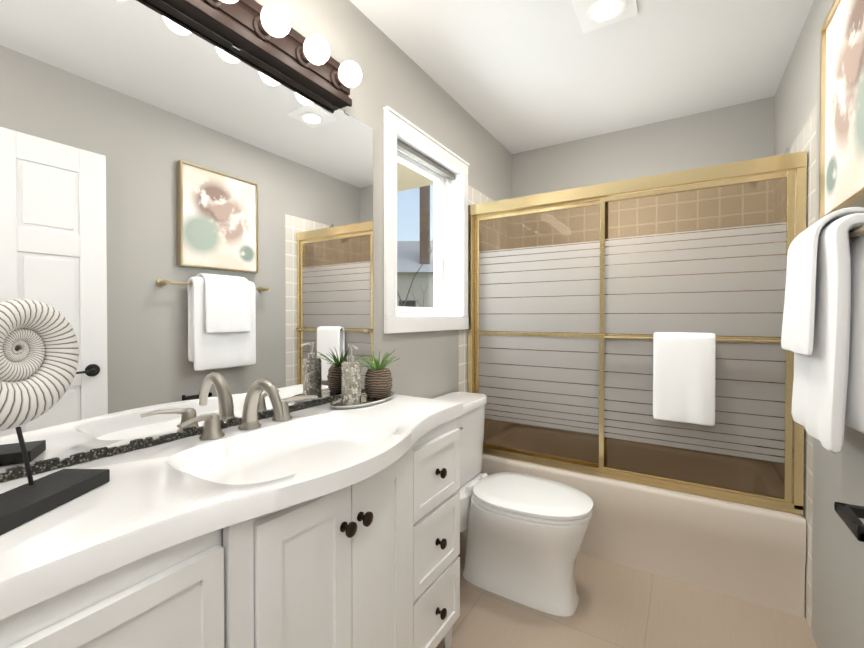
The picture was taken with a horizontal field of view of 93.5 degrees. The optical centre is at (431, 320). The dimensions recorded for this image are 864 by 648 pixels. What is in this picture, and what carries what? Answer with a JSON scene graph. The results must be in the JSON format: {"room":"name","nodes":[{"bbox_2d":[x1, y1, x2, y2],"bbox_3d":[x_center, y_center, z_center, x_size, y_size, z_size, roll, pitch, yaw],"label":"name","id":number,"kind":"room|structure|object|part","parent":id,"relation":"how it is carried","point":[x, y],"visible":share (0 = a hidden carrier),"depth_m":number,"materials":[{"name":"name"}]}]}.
{"room":"bathroom","nodes":[
{"label":"bathroom","id":0,"kind":"room"},
{"bbox_2d":[160,0,511,440],"bbox_3d":[-0.389,-0.023,1.604,0.150,2.420,3.514,0,1,32],"label":"wall","id":1,"kind":"structure","parent":0,"point":[427,364],"depth_m":1.90,"materials":[{"name":"paint"}]},
{"bbox_2d":[0,0,372,481],"bbox_3d":[-0.566,-0.246,1.159,0.015,1.093,1.235,0,1,32],"label":"mirror","id":2,"kind":"object","parent":1,"relation":"attached to","point":[186,218],"depth_m":1.01,"materials":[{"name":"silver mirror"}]},
{"bbox_3d":[-0.563,0.289,1.164,0.009,0.023,1.228,0,1,32],"label":"mirror edge strip","id":3,"kind":"part","parent":2,"relation":"part of","materials":[{"name":"black stone"}]},
{"bbox_2d":[161,0,361,108],"bbox_3d":[-0.518,-0.849,1.091,0.161,0.126,0.928,0,1,32],"label":"vanity light","id":4,"kind":"object","parent":1,"relation":"attached to","point":[239,23],"depth_m":1.21,"materials":[{"name":"brown metal"}]},
{"bbox_3d":[-0.520,-0.847,1.021,0.079,0.080,0.079,0,1,23],"label":"vanity light bulb","id":5,"kind":"part","parent":4,"relation":"part of","materials":[{"name":"white glass"}]},
{"bbox_3d":[-0.440,-0.848,1.148,0.079,0.080,0.079,0,1,23],"label":"vanity light bulb","id":6,"kind":"part","parent":4,"relation":"part of","materials":[{"name":"white glass"}]},
{"bbox_3d":[-0.361,-0.850,1.276,0.079,0.080,0.079,0,1,23],"label":"vanity light bulb","id":7,"kind":"part","parent":4,"relation":"part of","materials":[{"name":"white glass"}]},
{"bbox_3d":[-0.282,-0.851,1.403,0.079,0.080,0.079,0,1,23],"label":"vanity light bulb","id":8,"kind":"part","parent":4,"relation":"part of","materials":[{"name":"white glass"}]},
{"bbox_2d":[383,106,469,333],"bbox_3d":[-0.054,-0.433,2.105,0.168,0.970,0.778,0,1,32],"label":"window","id":9,"kind":"structure","parent":1,"relation":"in","point":[404,130],"depth_m":2.15,"materials":[{"name":"white wood"}]},
{"bbox_2d":[468,151,806,515],"bbox_3d":[0.869,0.050,2.049,1.508,1.462,0.165,0,1,32],"label":"shower door frame","id":10,"kind":"object","parent":1,"relation":"attached to","point":[488,315],"visible":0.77,"depth_m":1.95,"materials":[{"name":"gold metal"}]},
{"bbox_2d":[653,332,715,425],"bbox_3d":[1.117,0.250,1.806,0.234,0.397,0.076,0,1,32],"label":"towel","id":11,"kind":"object","parent":10,"relation":"hanging from","point":[684,373],"visible":1,"depth_m":1.78,"materials":[{"name":"white fabric"}]},
{"bbox_2d":[349,0,813,153],"bbox_3d":[0.320,-1.278,1.151,1.820,0.100,3.814,0,1,32],"label":"ceiling","id":12,"kind":"structure","parent":0,"point":[514,76],"depth_m":1.91,"materials":[{"name":"white paint"}]},
{"bbox_2d":[572,0,637,32],"bbox_3d":[0.681,-1.221,1.591,0.210,0.022,0.210,0,1,32],"label":"recessed light","id":13,"kind":"object","parent":12,"relation":"in","point":[593,14],"visible":1,"depth_m":1.60,"materials":[{"name":"white glass"}]},
{"bbox_2d":[436,529,816,647],"bbox_3d":[0.320,1.241,1.176,1.820,0.100,3.814,0,1,32],"label":"floor","id":14,"kind":"structure","parent":0,"point":[621,606],"depth_m":1.61,"materials":[{"name":"tile"}]},
{"bbox_2d":[0,394,462,647],"bbox_3d":[-0.354,0.748,1.043,0.503,0.890,1.245,0,1,32],"label":"bathroom vanity","id":15,"kind":"object","parent":14,"relation":"on","point":[326,525],"visible":0.98,"depth_m":0.82,"materials":[{"name":"white"}]},
{"bbox_2d":[0,426,109,534],"bbox_3d":[-0.658,0.240,0.670,0.090,0.131,0.200,0,1,2],"label":"stand","id":16,"kind":"object","parent":15,"relation":"on","point":[31,499],"visible":1,"depth_m":0.67,"materials":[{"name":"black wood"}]},
{"bbox_2d":[0,299,78,430],"bbox_3d":[-0.681,0.069,0.677,0.053,0.212,0.189,0,1,2],"label":"sculpture","id":17,"kind":"object","parent":16,"relation":"on","point":[38,371],"visible":1,"depth_m":0.68,"materials":[{"name":"ceramic"}]},
{"bbox_2d":[177,378,317,439],"bbox_3d":[-0.467,0.230,1.117,0.170,0.143,0.420,0,1,32],"label":"faucet","id":18,"kind":"object","parent":15,"relation":"on","point":[212,429],"visible":1,"depth_m":1.10,"materials":[{"name":"silver metal"}]},
{"bbox_2d":[330,391,394,408],"bbox_3d":[-0.248,0.290,1.493,0.149,0.015,0.316,0,1,32],"label":"tray","id":19,"kind":"object","parent":15,"relation":"on","point":[366,400],"visible":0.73,"depth_m":1.44,"materials":[{"name":"silver metal"}]},
{"bbox_2d":[341,343,360,404],"bbox_3d":[-0.281,0.186,1.431,0.076,0.212,0.068,0,1,32],"label":"soap dispenser","id":20,"kind":"object","parent":19,"relation":"on","point":[351,380],"visible":1,"depth_m":1.41,"materials":[{"name":"metal"}]},
{"bbox_2d":[356,347,399,398],"bbox_3d":[-0.202,0.195,1.555,0.204,0.191,0.240,0,1,32],"label":"plant pot","id":21,"kind":"object","parent":19,"relation":"on","point":[378,379],"visible":0.98,"depth_m":1.52,"materials":[{"name":"brown wicker"}]},
{"bbox_2d":[433,392,592,616],"bbox_3d":[0.324,0.790,1.855,0.772,0.790,0.520,0,1,32],"label":"toilet","id":22,"kind":"object","parent":14,"relation":"on","point":[525,535],"visible":0.62,"depth_m":1.71,"materials":[{"name":"white ceramic"}]},
{"bbox_2d":[480,424,805,617],"bbox_3d":[1.039,0.980,2.334,1.512,0.400,0.776,0,1,32],"label":"bathtub","id":23,"kind":"object","parent":14,"relation":"on","point":[751,554],"visible":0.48,"depth_m":1.87,"materials":[{"name":"beige ceramic"}]},
{"bbox_2d":[512,97,773,455],"bbox_3d":[1.222,-0.034,2.760,1.670,2.420,0.150,0,1,32],"label":"wall","id":24,"kind":"structure","parent":0,"point":[735,133],"depth_m":2.56,"materials":[{"name":"paint"}]},
{"bbox_2d":[771,0,863,647],"bbox_3d":[1.030,-0.014,0.724,0.150,2.420,3.814,0,1,32],"label":"wall","id":25,"kind":"structure","parent":0,"point":[834,590],"depth_m":1.48,"materials":[{"name":"paint"}]},
{"bbox_2d":[743,148,788,449],"bbox_3d":[1.625,-0.089,1.996,0.179,1.474,0.170,0,1,32],"label":"shower head","id":26,"kind":"object","parent":25,"relation":"attached to","point":[786,152],"visible":0.06,"depth_m":1.98},
{"bbox_2d":[819,0,863,219],"bbox_3d":[1.148,-0.633,1.095,0.043,0.630,0.520,0,1,32],"label":"canvas art","id":27,"kind":"object","parent":25,"relation":"attached to","point":[841,170],"visible":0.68,"depth_m":1.17,"materials":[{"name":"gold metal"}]},
{"bbox_2d":[834,502,863,541],"bbox_3d":[1.038,0.481,0.966,0.084,0.052,0.186,0,1,32],"label":"toilet paper holder","id":28,"kind":"object","parent":25,"relation":"attached to","point":[850,515],"visible":1,"depth_m":0.99,"materials":[{"name":"black metal"}]},
{"bbox_2d":[849,225,863,239],"bbox_3d":[1.116,-0.208,1.093,0.092,0.043,0.709,0,1,32],"label":"towel bar","id":29,"kind":"object","parent":25,"relation":"attached to","point":[856,232],"depth_m":0.94,"materials":[{"name":"gold metal"}]},
{"bbox_2d":[781,207,863,453],"bbox_3d":[1.090,0.020,1.120,0.164,0.600,0.418,0,1,32],"label":"bath towel","id":30,"kind":"object","parent":29,"relation":"hanging from","point":[822,337],"visible":0.96,"depth_m":1.00,"materials":[{"name":"white fabric"}]},
{"label":"outside","id":31,"kind":"structure","parent":0,"visible":0},
{"bbox_2d":[397,161,433,312],"bbox_3d":[-10.750,-2.432,44.884,100.000,15.000,89.810,0,1,-1],"label":"view","id":32,"kind":"structure","parent":31,"point":[421,279],"depth_m":24.97,"materials":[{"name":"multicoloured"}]}
]}

